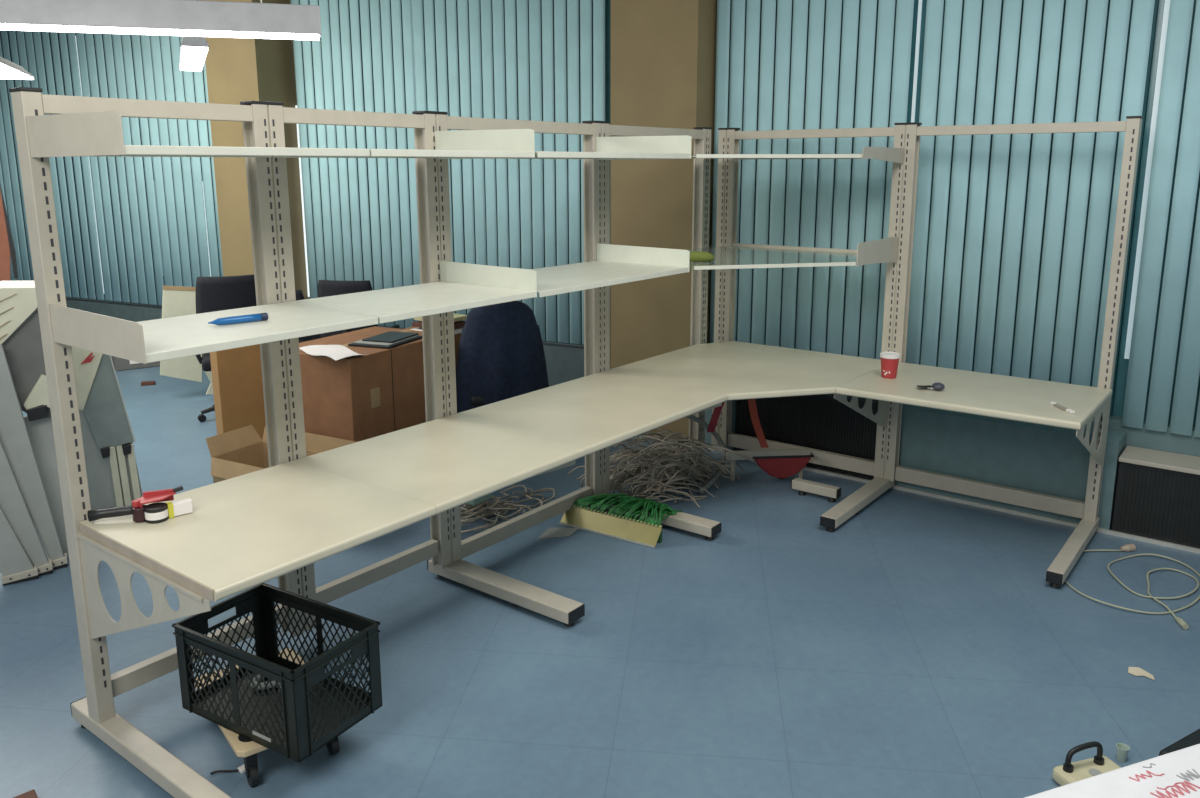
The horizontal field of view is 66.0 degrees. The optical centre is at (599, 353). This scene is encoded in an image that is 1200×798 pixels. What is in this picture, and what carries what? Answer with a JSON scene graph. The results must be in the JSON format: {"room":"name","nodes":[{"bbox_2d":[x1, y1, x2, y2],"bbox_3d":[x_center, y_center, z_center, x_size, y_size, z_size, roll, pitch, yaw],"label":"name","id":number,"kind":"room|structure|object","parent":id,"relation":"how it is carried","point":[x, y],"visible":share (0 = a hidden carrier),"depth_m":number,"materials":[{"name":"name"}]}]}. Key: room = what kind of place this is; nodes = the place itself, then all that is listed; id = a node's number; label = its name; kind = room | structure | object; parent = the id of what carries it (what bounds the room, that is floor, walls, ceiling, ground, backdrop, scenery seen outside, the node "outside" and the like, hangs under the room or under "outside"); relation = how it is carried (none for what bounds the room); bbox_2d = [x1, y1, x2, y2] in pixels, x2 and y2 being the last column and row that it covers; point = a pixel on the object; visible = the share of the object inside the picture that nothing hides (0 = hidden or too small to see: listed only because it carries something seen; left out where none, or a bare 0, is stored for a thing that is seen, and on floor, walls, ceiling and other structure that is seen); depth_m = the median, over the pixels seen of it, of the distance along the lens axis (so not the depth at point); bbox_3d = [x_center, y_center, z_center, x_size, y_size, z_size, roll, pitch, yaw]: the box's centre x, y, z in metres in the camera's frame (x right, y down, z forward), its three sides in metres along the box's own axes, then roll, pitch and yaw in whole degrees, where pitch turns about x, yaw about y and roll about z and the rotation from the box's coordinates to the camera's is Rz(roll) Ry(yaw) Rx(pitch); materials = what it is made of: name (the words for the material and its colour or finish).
{"room":"office workshop","nodes":[
{"label":"office workshop","id":0,"kind":"room"},
{"bbox_2d":[66,297,583,386],"bbox_3d":[-3.939,-1.804,9.357,9.100,3.900,0.300,6,13,26],"label":"wall","id":1,"kind":"structure","parent":0,"point":[564,362],"depth_m":7.88,"materials":[{"name":"teal paint"}]},
{"bbox_2d":[0,30,220,305],"bbox_3d":[-5.703,-2.218,10.100,5.100,3.280,0.025,6,13,26],"label":"window","id":2,"kind":"structure","parent":1,"relation":"in","point":[7,30],"depth_m":9.96,"materials":[{"name":"clear glass"}]},
{"bbox_2d":[0,30,222,304],"bbox_3d":[-5.744,-2.192,10.021,5.100,3.200,0.050,6,13,26],"label":"vertical blind","id":3,"kind":"object","parent":2,"relation":"attached to","point":[198,198],"visible":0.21,"depth_m":9.71,"materials":[{"name":"teal fabric"}]},
{"bbox_2d":[205,0,309,298],"bbox_3d":[-3.178,-1.691,8.798,0.630,3.900,0.650,6,13,26],"label":"pillar","id":4,"kind":"structure","parent":1,"relation":"attached to","point":[237,69],"depth_m":8.51,"materials":[{"name":"beige paint"}]},
{"bbox_2d":[295,0,610,344],"bbox_3d":[-1.373,-1.798,8.007,3.265,3.280,0.025,6,13,26],"label":"window","id":5,"kind":"structure","parent":1,"relation":"in","point":[607,2],"depth_m":7.91,"materials":[{"name":"clear glass"}]},
{"bbox_2d":[301,158,419,298],"bbox_3d":[-2.178,-1.120,8.446,1.309,1.310,0.050,6,13,26],"label":"vertical blind","id":6,"kind":"object","parent":5,"relation":"attached to","point":[323,162],"depth_m":8.41,"materials":[{"name":"teal fabric"}]},
{"bbox_2d":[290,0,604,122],"bbox_3d":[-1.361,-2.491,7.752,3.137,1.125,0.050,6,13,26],"label":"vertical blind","id":7,"kind":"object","parent":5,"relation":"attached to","point":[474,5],"depth_m":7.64,"materials":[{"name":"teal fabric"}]},
{"bbox_2d":[448,159,583,268],"bbox_3d":[-0.700,-1.164,7.693,1.290,0.895,0.050,6,13,26],"label":"vertical blind","id":8,"kind":"object","parent":5,"relation":"attached to","point":[480,186],"depth_m":7.67,"materials":[{"name":"teal fabric"}]},
{"bbox_2d":[0,356,1199,797],"bbox_3d":[-3.390,1.062,5.325,19.000,0.100,11.000,9,14,37],"label":"floor","id":9,"kind":"structure","parent":0,"point":[919,646],"depth_m":3.89,"materials":[{"name":"blue carpet"}]},
{"bbox_2d":[0,184,17,280],"bbox_3d":[-4.685,-0.371,7.103,0.415,2.000,0.040,-7,13,-31],"label":"leaning board","id":10,"kind":"object","parent":9,"relation":"on","point":[7,249],"visible":0.46,"depth_m":7.08,"materials":[{"name":"orange wood"}]},
{"bbox_2d":[0,506,38,585],"bbox_3d":[-3.135,0.588,4.421,0.648,1.190,0.078,-7,13,-31],"label":"beam","id":11,"kind":"structure","parent":9,"relation":"on","point":[16,566],"depth_m":4.61,"materials":[{"name":"grey metal"}]},
{"bbox_2d":[13,789,37,797],"bbox_3d":[-1.908,1.474,2.961,0.124,0.035,0.204,9,14,37],"label":"wood block","id":12,"kind":"object","parent":9,"relation":"on","point":[30,794],"visible":1,"depth_m":3.02,"materials":[{"name":"brown wood"}]},
{"bbox_2d":[0,440,52,575],"bbox_3d":[-3.015,0.565,4.532,0.453,1.190,0.078,-7,13,-31],"label":"beam","id":13,"kind":"structure","parent":9,"relation":"on","point":[12,502],"depth_m":4.63,"materials":[{"name":"grey metal"}]},
{"bbox_2d":[0,345,67,569],"bbox_3d":[-2.927,0.542,4.643,0.321,1.190,0.078,-7,13,-31],"label":"panel","id":14,"kind":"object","parent":9,"relation":"on","point":[14,436],"depth_m":4.64,"materials":[{"name":"grey paint"}]},
{"bbox_2d":[0,281,68,556],"bbox_3d":[-3.045,0.369,4.801,0.600,1.467,0.350,-7,13,-31],"label":"leaning board","id":15,"kind":"object","parent":9,"relation":"on","point":[20,332],"visible":0.65,"depth_m":4.69,"materials":[{"name":"beige paint"}]},
{"bbox_2d":[72,346,142,509],"bbox_3d":[-3.054,0.401,5.624,0.390,1.073,0.286,-7,13,-31],"label":"leaning board","id":16,"kind":"object","parent":9,"relation":"on","point":[113,480],"visible":0.69,"depth_m":5.57,"materials":[{"name":"beige paint"}]},
{"bbox_2d":[112,356,159,370],"bbox_3d":[-4.786,0.051,9.625,0.500,0.160,0.245,-8,14,-34],"label":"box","id":17,"kind":"object","parent":9,"relation":"on","point":[120,364],"visible":0.23,"depth_m":9.47,"materials":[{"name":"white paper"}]},
{"bbox_2d":[141,381,155,385],"bbox_3d":[-4.315,0.280,8.827,0.120,0.030,0.060,-4,12,-18],"label":"wood block","id":18,"kind":"object","parent":9,"relation":"on","point":[145,383],"visible":1,"depth_m":8.80,"materials":[{"name":"brown wood"}]},
{"bbox_2d":[160,286,201,381],"bbox_3d":[-3.721,-0.172,8.220,0.412,0.895,0.034,-6,13,-27],"label":"leaning board","id":19,"kind":"object","parent":9,"relation":"on","point":[176,300],"visible":0.6,"depth_m":8.19,"materials":[{"name":"beige paint"}]},
{"bbox_2d":[201,364,212,394],"bbox_3d":[-3.328,0.219,8.271,0.429,0.310,0.026,-6,13,-27],"label":"leaning board","id":20,"kind":"object","parent":9,"relation":"on","point":[208,373],"visible":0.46,"depth_m":8.20,"materials":[{"name":"beige paint"}]},
{"bbox_2d":[195,274,256,421],"bbox_3d":[-3.021,-0.067,7.592,0.620,1.200,0.595,-5,12,-22],"label":"office chair","id":21,"kind":"object","parent":9,"relation":"on","point":[219,293],"visible":0.22,"depth_m":7.25,"materials":[{"name":"black fabric"}]},
{"bbox_2d":[210,764,244,774],"bbox_3d":[-1.275,1.438,3.184,0.128,0.014,0.038,-4,12,-19],"label":"scrap","id":22,"kind":"object","parent":9,"relation":"on","point":[241,769],"visible":0.84,"depth_m":3.19,"materials":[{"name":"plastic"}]},
{"bbox_2d":[210,344,265,438],"bbox_3d":[-2.482,0.298,6.699,0.550,0.841,0.450,-6,13,-28],"label":"carton","id":23,"kind":"object","parent":9,"relation":"on","point":[237,382],"visible":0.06,"depth_m":6.43,"materials":[{"name":"cardboard"}]},
{"bbox_2d":[194,648,339,786],"bbox_3d":[-1.210,1.320,3.383,0.380,0.164,0.580,-9,14,-37],"label":"dolly","id":24,"kind":"object","parent":9,"relation":"on","point":[244,747],"visible":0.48,"depth_m":3.10,"materials":[{"name":"brown wood"}]},
{"bbox_2d":[172,583,382,762],"bbox_3d":[-1.128,1.097,3.253,0.612,0.322,0.387,7,13,30],"label":"plastic crate","id":25,"kind":"object","parent":24,"relation":"on","point":[311,708],"visible":0.99,"depth_m":3.20,"materials":[{"name":"black plastic"}]},
{"bbox_2d":[248,674,280,691],"bbox_3d":[-1.220,1.206,3.396,0.201,0.040,0.114,9,14,37],"label":"film","id":26,"kind":"object","parent":25,"relation":"in","point":[258,676],"visible":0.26,"depth_m":3.37,"materials":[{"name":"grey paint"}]},
{"bbox_2d":[206,425,355,482],"bbox_3d":[-1.819,0.748,5.436,1.010,0.464,0.425,6,13,28],"label":"carton","id":27,"kind":"object","parent":9,"relation":"on","point":[241,451],"visible":0.34,"depth_m":5.58,"materials":[{"name":"cardboard"}]},
{"bbox_2d":[295,290,320,342],"bbox_3d":[-2.689,-0.123,8.387,0.620,0.990,0.595,6,13,27],"label":"office chair","id":28,"kind":"object","parent":9,"relation":"on","point":[299,295],"visible":0.02,"depth_m":8.20,"materials":[{"name":"black plastic"}]},
{"bbox_2d":[318,280,399,337],"bbox_3d":[-2.034,-0.080,7.795,0.620,1.140,0.595,1,12,7],"label":"office chair","id":29,"kind":"object","parent":9,"relation":"on","point":[326,288],"visible":0.16,"depth_m":7.44,"materials":[{"name":"black fabric"}]},
{"bbox_2d":[299,326,425,441],"bbox_3d":[-1.531,0.375,6.077,0.663,0.936,0.950,6,13,28],"label":"carton","id":30,"kind":"object","parent":9,"relation":"on","point":[356,398],"visible":0.41,"depth_m":5.65,"materials":[{"name":"brown cardboard"}]},
{"bbox_2d":[299,345,368,360],"bbox_3d":[-1.607,-0.012,5.565,0.221,0.026,0.479,-11,16,-43],"label":"paper sheet","id":31,"kind":"object","parent":30,"relation":"on","point":[336,352],"visible":0.99,"depth_m":5.60,"materials":[{"name":"white paper"}]},
{"bbox_2d":[348,331,421,348],"bbox_3d":[-1.378,-0.094,5.954,0.300,0.030,0.400,4,12,20],"label":"stack","id":32,"kind":"object","parent":30,"relation":"on","point":[390,339],"visible":0.93,"depth_m":5.87,"materials":[{"name":"black paper"}]},
{"bbox_2d":[9,87,721,797],"bbox_3d":[-0.253,0.003,4.504,1.156,2.292,4.166,9,14,37],"label":"frame","id":33,"kind":"object","parent":9,"relation":"on","point":[263,122],"visible":0.8,"depth_m":3.73,"materials":[{"name":"beige metal"}]},
{"bbox_2d":[26,111,369,156],"bbox_3d":[-1.296,-0.714,3.054,0.601,0.126,0.852,9,14,37],"label":"shelf","id":34,"kind":"object","parent":33,"relation":"attached to","point":[96,134],"visible":1,"depth_m":2.75,"materials":[{"name":"white metal"}]},
{"bbox_2d":[49,303,377,363],"bbox_3d":[-1.295,-0.134,3.173,0.601,0.126,0.852,9,14,37],"label":"shelf","id":35,"kind":"object","parent":33,"relation":"attached to","point":[155,340],"visible":1,"depth_m":2.98,"materials":[{"name":"white metal"}]},
{"bbox_2d":[208,313,267,324],"bbox_3d":[-1.249,-0.119,3.191,0.205,0.028,0.028,-11,16,-42],"label":"marker pen","id":36,"kind":"object","parent":35,"relation":"on","point":[260,316],"visible":1,"depth_m":3.19,"materials":[{"name":"blue plastic"}]},
{"bbox_2d":[79,460,435,601],"bbox_3d":[-1.187,0.579,3.241,0.858,0.038,0.850,9,14,37],"label":"tabletop","id":37,"kind":"structure","parent":33,"relation":"on","point":[246,531],"depth_m":3.12,"materials":[{"name":"beige laminate"}]},
{"bbox_2d":[87,486,192,523],"bbox_3d":[-1.581,0.527,3.176,0.327,0.089,0.114,-4,12,-20],"label":"tape dispenser","id":38,"kind":"object","parent":37,"relation":"on","point":[153,513],"visible":1,"depth_m":3.17,"materials":[{"name":"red plastic"}]},
{"bbox_2d":[273,129,534,158],"bbox_3d":[-0.772,-0.851,3.721,0.601,0.126,0.852,9,14,37],"label":"shelf","id":39,"kind":"object","parent":33,"relation":"attached to","point":[502,143],"visible":0.83,"depth_m":3.93,"materials":[{"name":"white metal"}]},
{"bbox_2d":[283,261,536,323],"bbox_3d":[-0.771,-0.271,3.840,0.601,0.126,0.852,9,14,37],"label":"shelf","id":40,"kind":"object","parent":33,"relation":"attached to","point":[461,286],"visible":0.91,"depth_m":3.88,"materials":[{"name":"white metal"}]},
{"bbox_2d":[294,416,585,513],"bbox_3d":[-0.664,0.441,3.907,0.858,0.038,0.863,9,14,37],"label":"tabletop","id":41,"kind":"structure","parent":33,"relation":"on","point":[445,463],"depth_m":3.83,"materials":[{"name":"beige laminate"}]},
{"bbox_2d":[484,135,691,159],"bbox_3d":[-0.136,-1.015,4.515,0.621,0.126,1.197,9,14,37],"label":"shelf","id":42,"kind":"object","parent":33,"relation":"attached to","point":[623,147],"visible":0.85,"depth_m":4.87,"materials":[{"name":"white metal"}]},
{"bbox_2d":[449,372,727,455],"bbox_3d":[-0.029,0.276,4.708,0.868,0.038,1.207,9,14,37],"label":"tabletop","id":43,"kind":"structure","parent":33,"relation":"on","point":[595,412],"depth_m":4.61,"materials":[{"name":"beige laminate"}]},
{"bbox_2d":[530,244,689,296],"bbox_3d":[-0.135,-0.435,4.634,0.621,0.126,1.197,9,14,37],"label":"shelf","id":44,"kind":"object","parent":33,"relation":"attached to","point":[615,264],"visible":0.88,"depth_m":4.87,"materials":[{"name":"white metal"}]},
{"bbox_2d":[600,341,880,399],"bbox_3d":[0.904,0.095,5.583,1.258,0.038,1.345,9,14,37],"label":"tabletop","id":45,"kind":"structure","parent":33,"relation":"on","point":[739,370],"depth_m":5.50,"materials":[{"name":"beige laminate"}]},
{"bbox_2d":[707,402,724,431],"bbox_3d":[0.824,0.290,6.113,0.225,0.480,0.029,3,12,14],"label":"strap","id":46,"kind":"object","parent":45,"relation":"hanging from","point":[716,413],"visible":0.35,"depth_m":6.16,"materials":[{"name":"red fabric"}]},
{"bbox_2d":[748,399,768,447],"bbox_3d":[1.023,0.341,6.050,0.180,0.555,0.018,3,12,15],"label":"strap","id":47,"kind":"object","parent":45,"relation":"hanging from","point":[751,402],"visible":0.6,"depth_m":6.07,"materials":[{"name":"red fabric"}]},
{"bbox_2d":[404,327,460,369],"bbox_3d":[-1.239,0.253,6.860,0.500,0.861,0.550,6,13,28],"label":"carton","id":48,"kind":"object","parent":9,"relation":"on","point":[457,337],"visible":0.03,"depth_m":6.66,"materials":[{"name":"brown cardboard"}]},
{"bbox_2d":[410,327,463,333],"bbox_3d":[-1.163,-0.172,6.709,0.300,0.030,0.300,9,14,37],"label":"paper stack","id":49,"kind":"object","parent":48,"relation":"on","point":[458,330],"visible":0.16,"depth_m":6.66,"materials":[{"name":"white paper"}]},
{"bbox_2d":[412,321,465,327],"bbox_3d":[-1.156,-0.218,6.707,0.300,0.030,0.280,9,14,37],"label":"tray","id":50,"kind":"object","parent":49,"relation":"on","point":[457,324],"visible":0.26,"depth_m":6.67,"materials":[{"name":"black plastic"}]},
{"bbox_2d":[414,313,466,321],"bbox_3d":[-1.150,-0.264,6.706,0.300,0.030,0.260,9,14,37],"label":"folder","id":51,"kind":"object","parent":50,"relation":"on","point":[457,317],"visible":0.18,"depth_m":6.66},
{"bbox_2d":[456,301,548,412],"bbox_3d":[-0.700,0.172,6.475,0.670,1.171,0.490,-3,12,-12],"label":"chair","id":52,"kind":"object","parent":9,"relation":"on","point":[501,355],"visible":0.6,"depth_m":6.24,"materials":[{"name":"blue fabric"}]},
{"bbox_2d":[460,484,555,540],"bbox_3d":[-0.668,0.898,5.540,0.552,0.128,0.863,9,14,37],"label":"cable tangle","id":53,"kind":"object","parent":9,"relation":"on","point":[509,505],"visible":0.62,"depth_m":5.47,"materials":[{"name":"grey plastic"}]},
{"bbox_2d":[466,493,491,505],"bbox_3d":[-0.721,0.824,5.421,0.100,0.082,0.160,9,14,37],"label":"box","id":54,"kind":"object","parent":53,"relation":"on","point":[484,498],"visible":0.26,"depth_m":5.38,"materials":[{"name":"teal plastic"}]},
{"bbox_2d":[538,528,577,538],"bbox_3d":[-0.233,1.017,5.245,0.224,0.002,0.159,0,12,2],"label":"paper scrap","id":55,"kind":"object","parent":9,"relation":"on","point":[551,532],"visible":1,"depth_m":5.25,"materials":[{"name":"white paper"}]},
{"bbox_2d":[559,494,681,547],"bbox_3d":[0.146,0.905,5.365,0.641,0.178,0.424,7,14,33],"label":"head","id":56,"kind":"object","parent":9,"relation":"on","point":[647,533],"visible":0.97,"depth_m":5.26,"materials":[{"name":"gold plastic"}]},
{"bbox_2d":[567,428,753,507],"bbox_3d":[0.409,0.673,6.015,0.911,0.364,0.998,9,14,37],"label":"cable tangle","id":57,"kind":"object","parent":9,"relation":"on","point":[692,462],"visible":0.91,"depth_m":5.88,"materials":[{"name":"grey plastic"}]},
{"bbox_2d":[686,415,725,493],"bbox_3d":[0.668,0.524,6.064,0.331,0.614,0.511,9,14,37],"label":"conduit","id":58,"kind":"object","parent":9,"relation":"on","point":[715,434],"visible":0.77,"depth_m":6.11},
{"bbox_2d":[726,449,840,502],"bbox_3d":[1.240,0.753,6.027,0.772,0.205,0.366,7,14,32],"label":"support","id":59,"kind":"object","parent":9,"relation":"on","point":[833,492],"visible":0.94,"depth_m":6.05,"materials":[{"name":"beige metal"}]},
{"bbox_2d":[753,453,813,477],"bbox_3d":[1.204,0.741,6.133,0.410,0.158,0.090,-1,12,-4],"label":"tool bag","id":60,"kind":"object","parent":9,"relation":"on","point":[776,466],"visible":0.77,"depth_m":6.09,"materials":[{"name":"red fabric"}]},
{"bbox_2d":[736,394,877,479],"bbox_3d":[1.477,0.505,6.380,1.080,0.549,0.279,9,14,37],"label":"radiator","id":61,"kind":"object","parent":9,"relation":"on","point":[820,422],"visible":0.46,"depth_m":6.24,"materials":[{"name":"black metal"}]},
{"bbox_2d":[711,116,1143,588],"bbox_3d":[1.556,-0.185,5.402,2.493,2.292,0.946,9,14,37],"label":"frame","id":62,"kind":"object","parent":9,"relation":"on","point":[885,469],"visible":0.8,"depth_m":5.54,"materials":[{"name":"beige metal"}]},
{"bbox_2d":[687,236,897,269],"bbox_3d":[0.908,-0.602,5.446,1.232,0.155,1.330,9,14,37],"label":"corner shelf","id":63,"kind":"object","parent":62,"relation":"attached to","point":[738,255],"visible":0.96,"depth_m":5.42,"materials":[{"name":"white metal"}]},
{"bbox_2d":[690,251,713,261],"bbox_3d":[0.565,-0.551,5.228,0.164,0.060,0.060,-1,12,-4],"label":"roll","id":64,"kind":"object","parent":63,"relation":"on","point":[695,256],"visible":0.77,"depth_m":5.21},
{"bbox_2d":[691,147,903,163],"bbox_3d":[0.907,-1.143,5.335,1.232,0.090,1.330,9,14,37],"label":"corner shelf","id":65,"kind":"object","parent":62,"relation":"attached to","point":[880,153],"visible":0.97,"depth_m":5.01,"materials":[{"name":"white metal"}]},
{"bbox_2d":[835,362,1111,429],"bbox_3d":[2.032,0.199,5.031,1.211,0.052,0.861,9,14,37],"label":"tabletop","id":66,"kind":"structure","parent":62,"relation":"on","point":[977,393],"depth_m":4.91,"materials":[{"name":"beige laminate"}]},
{"bbox_2d":[880,352,899,378],"bbox_3d":[1.654,0.064,5.280,0.111,0.139,0.111,9,14,37],"label":"paper cup","id":67,"kind":"object","parent":66,"relation":"on","point":[889,360],"visible":1,"depth_m":5.25,"materials":[{"name":"red paper"}]},
{"bbox_2d":[917,382,944,390],"bbox_3d":[1.781,0.173,4.987,0.143,0.044,0.101,9,14,37],"label":"bunch","id":68,"kind":"object","parent":66,"relation":"on","point":[938,386],"visible":1,"depth_m":4.96,"materials":[{"name":"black metal"}]},
{"bbox_2d":[704,445,1199,553],"bbox_3d":[2.960,1.020,5.164,5.750,0.022,0.017,9,14,37],"label":"baseboard","id":69,"kind":"structure","parent":9,"relation":"on","point":[982,505],"depth_m":5.53,"materials":[{"name":"metal"}]},
{"bbox_2d":[1052,741,1120,785],"bbox_3d":[1.656,1.384,3.109,0.230,0.138,0.120,-4,12,-17],"label":"box","id":70,"kind":"object","parent":9,"relation":"on","point":[1067,773],"visible":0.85,"depth_m":3.11,"materials":[{"name":"beige plastic"}]},
{"bbox_2d":[1063,763,1073,772],"bbox_3d":[1.573,1.393,3.106,0.031,0.022,0.032,-4,12,-17],"label":"socket","id":71,"kind":"object","parent":70,"relation":"attached to","point":[1067,767],"depth_m":3.10,"materials":[{"name":"black plastic"}]},
{"bbox_2d":[1089,768,1101,775],"bbox_3d":[1.657,1.402,3.091,0.040,0.006,0.040,-4,12,-17],"label":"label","id":72,"kind":"object","parent":70,"relation":"attached to","point":[1092,771],"depth_m":3.09,"materials":[{"name":"grey paper"}]},
{"bbox_2d":[1093,755,1104,765],"bbox_3d":[1.697,1.385,3.144,0.031,0.022,0.032,-4,12,-17],"label":"socket","id":73,"kind":"object","parent":70,"relation":"attached to","point":[1098,760],"depth_m":3.13,"materials":[{"name":"black plastic"}]},
{"bbox_2d":[1025,744,1199,797],"bbox_3d":[1.961,1.422,2.269,1.445,0.399,1.052,-4,12,-20],"label":"whiteboard","id":74,"kind":"object","parent":9,"relation":"on","point":[1176,774],"visible":1,"depth_m":2.53,"materials":[{"name":"white"}]},
{"bbox_2d":[1129,770,1155,780],"bbox_3d":[1.496,1.165,2.550,0.080,0.004,0.027,-4,12,-20],"label":"print","id":75,"kind":"object","parent":74,"relation":"on","point":[1134,775],"depth_m":2.55,"materials":[{"name":"red"}]},
{"bbox_2d":[1157,782,1183,789],"bbox_3d":[1.551,1.172,2.513,0.089,0.003,0.016,-4,12,-20],"label":"print","id":76,"kind":"object","parent":74,"relation":"on","point":[1160,785],"depth_m":2.51,"materials":[{"name":"red"}]},
{"bbox_2d":[1150,781,1199,797],"bbox_3d":[1.552,1.177,2.490,0.148,0.005,0.044,-4,12,-20],"label":"print","id":77,"kind":"object","parent":74,"relation":"on","point":[1166,789],"depth_m":2.49,"materials":[{"name":"red"}]},
{"bbox_2d":[1176,769,1199,781],"bbox_3d":[1.629,1.164,2.553,0.070,0.004,0.038,-4,12,-20],"label":"print","id":78,"kind":"object","parent":74,"relation":"on","point":[1182,775],"depth_m":2.55,"materials":[{"name":"grey"}]},
{"bbox_2d":[1103,743,1129,761],"bbox_3d":[1.797,1.402,3.240,0.116,0.050,0.042,-2,12,-7],"label":"clear cup","id":79,"kind":"object","parent":9,"relation":"on","point":[1122,749],"visible":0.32,"depth_m":3.24,"materials":[{"name":"plastic"}]},
{"bbox_2d":[1064,543,1199,629],"bbox_3d":[2.655,1.118,4.654,0.651,0.042,0.863,9,14,37],"label":"cable","id":80,"kind":"object","parent":9,"relation":"on","point":[1131,547],"visible":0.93,"depth_m":4.53,"materials":[{"name":"grey plastic"}]},
{"bbox_2d":[1128,667,1154,679],"bbox_3d":[2.224,1.309,3.794,0.100,0.002,0.080,9,14,37],"label":"paper scrap","id":81,"kind":"object","parent":9,"relation":"on","point":[1136,671],"visible":1,"depth_m":3.79,"materials":[{"name":"beige paper"}]},
{"bbox_2d":[1111,446,1199,548],"bbox_3d":[3.780,0.900,4.653,2.070,0.459,0.279,9,14,37],"label":"radiator","id":82,"kind":"object","parent":9,"relation":"on","point":[1157,496],"visible":1,"depth_m":5.06,"materials":[{"name":"black metal"}]},
{"bbox_2d":[1159,729,1199,755],"bbox_3d":[2.215,1.384,3.197,0.600,0.100,0.240,-7,13,-30],"label":"case","id":83,"kind":"object","parent":9,"relation":"on","point":[1192,739],"visible":0.33,"depth_m":3.17,"materials":[{"name":"plastic"}]},
{"bbox_2d":[1086,415,1199,456],"bbox_3d":[3.685,-0.865,4.698,7.100,3.900,0.230,9,14,37],"label":"wall","id":84,"kind":"structure","parent":0,"point":[1135,437],"depth_m":5.24,"materials":[{"name":"teal paint"}]},
{"bbox_2d":[610,0,716,438],"bbox_3d":[0.529,-1.325,6.971,0.750,3.900,0.500,9,14,37],"label":"column","id":85,"kind":"structure","parent":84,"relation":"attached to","point":[663,52],"depth_m":6.74,"materials":[{"name":"beige paint"}]},
{"bbox_2d":[705,400,737,450],"bbox_3d":[0.902,0.418,6.830,0.350,0.540,0.253,9,14,37],"label":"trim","id":86,"kind":"structure","parent":84,"relation":"attached to","point":[708,413],"depth_m":6.69,"materials":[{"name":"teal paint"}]},
{"bbox_2d":[727,0,921,358],"bbox_3d":[1.427,-1.442,6.303,1.433,3.305,0.025,9,14,37],"label":"window","id":87,"kind":"structure","parent":84,"relation":"in","point":[917,12],"depth_m":6.26,"materials":[{"name":"clear glass"}]},
{"bbox_2d":[710,0,913,359],"bbox_3d":[1.366,-1.418,6.237,1.420,3.225,0.050,9,14,37],"label":"vertical blind","id":88,"kind":"object","parent":87,"relation":"attached to","point":[886,8],"visible":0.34,"depth_m":6.21,"materials":[{"name":"teal fabric"}]},
{"bbox_2d":[895,404,1126,529],"bbox_3d":[2.448,0.654,5.665,1.290,0.540,0.253,9,14,37],"label":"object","id":89,"kind":"structure","parent":84,"relation":"attached to","point":[1045,459],"depth_m":5.51,"materials":[{"name":"teal paint"}]},
{"bbox_2d":[915,0,1158,414],"bbox_3d":[2.499,-1.281,5.505,1.295,3.305,0.010,9,14,37],"label":"window","id":90,"kind":"structure","parent":84,"relation":"in","point":[924,2],"depth_m":5.51,"materials":[{"name":"clear glass"}]},
{"bbox_2d":[906,0,1154,421],"bbox_3d":[2.438,-1.255,5.429,1.295,3.225,0.050,9,14,37],"label":"vertical blind","id":91,"kind":"object","parent":90,"relation":"attached to","point":[1143,10],"visible":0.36,"depth_m":5.44,"materials":[{"name":"teal fabric"}]},
{"bbox_2d":[1121,0,1199,436],"bbox_3d":[4.049,-1.010,4.215,2.780,3.225,0.050,9,14,37],"label":"vertical blind","id":92,"kind":"object","parent":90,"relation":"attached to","point":[1180,12],"visible":1,"depth_m":5.03,"materials":[{"name":"teal fabric"}]},
{"bbox_2d":[1111,0,1199,427],"bbox_3d":[4.105,-1.034,4.285,2.780,3.305,0.025,9,14,37],"label":"window","id":93,"kind":"structure","parent":84,"relation":"in","point":[1155,77],"depth_m":5.15,"materials":[{"name":"clear glass"}]},
{"bbox_3d":[-3.398,-2.857,4.522,19.000,0.100,11.000,9,14,37],"label":"ceiling","id":94,"kind":"structure","parent":0,"visible":0},
{"bbox_2d":[0,57,34,79],"bbox_3d":[-3.560,-2.247,5.033,0.417,1.300,1.700,-5,12,-21],"label":"hanging lamp","id":95,"kind":"object","parent":94,"relation":"hanging from","point":[8,69],"visible":1,"depth_m":5.63,"materials":[{"name":"white metal"}]},
{"bbox_2d":[0,0,321,39],"bbox_3d":[-2.205,-1.974,3.690,2.020,1.300,0.124,-3,12,-16],"label":"hanging lamp","id":96,"kind":"object","parent":94,"relation":"hanging from","point":[201,18],"visible":1,"depth_m":3.87,"materials":[{"name":"white metal"}]},
{"bbox_2d":[0,23,318,39],"bbox_3d":[-2.203,-1.344,3.819,2.000,0.014,0.109,-3,12,-16],"label":"diffuser","id":97,"kind":"object","parent":96,"relation":"attached to","point":[170,29],"depth_m":3.89,"materials":[{"name":"white plastic"}]},
{"bbox_2d":[179,36,208,70],"bbox_3d":[-2.185,-2.207,4.824,0.127,1.300,1.150,-5,13,-24],"label":"hanging lamp","id":98,"kind":"object","parent":94,"relation":"hanging from","point":[193,49],"visible":0.83,"depth_m":4.61,"materials":[{"name":"white"}]},
{"bbox_2d":[180,46,207,70],"bbox_3d":[-2.183,-1.577,4.953,0.114,0.014,1.130,-5,13,-24],"label":"diffuser","id":99,"kind":"object","parent":98,"relation":"attached to","point":[192,58],"depth_m":4.78,"materials":[{"name":"white plastic"}]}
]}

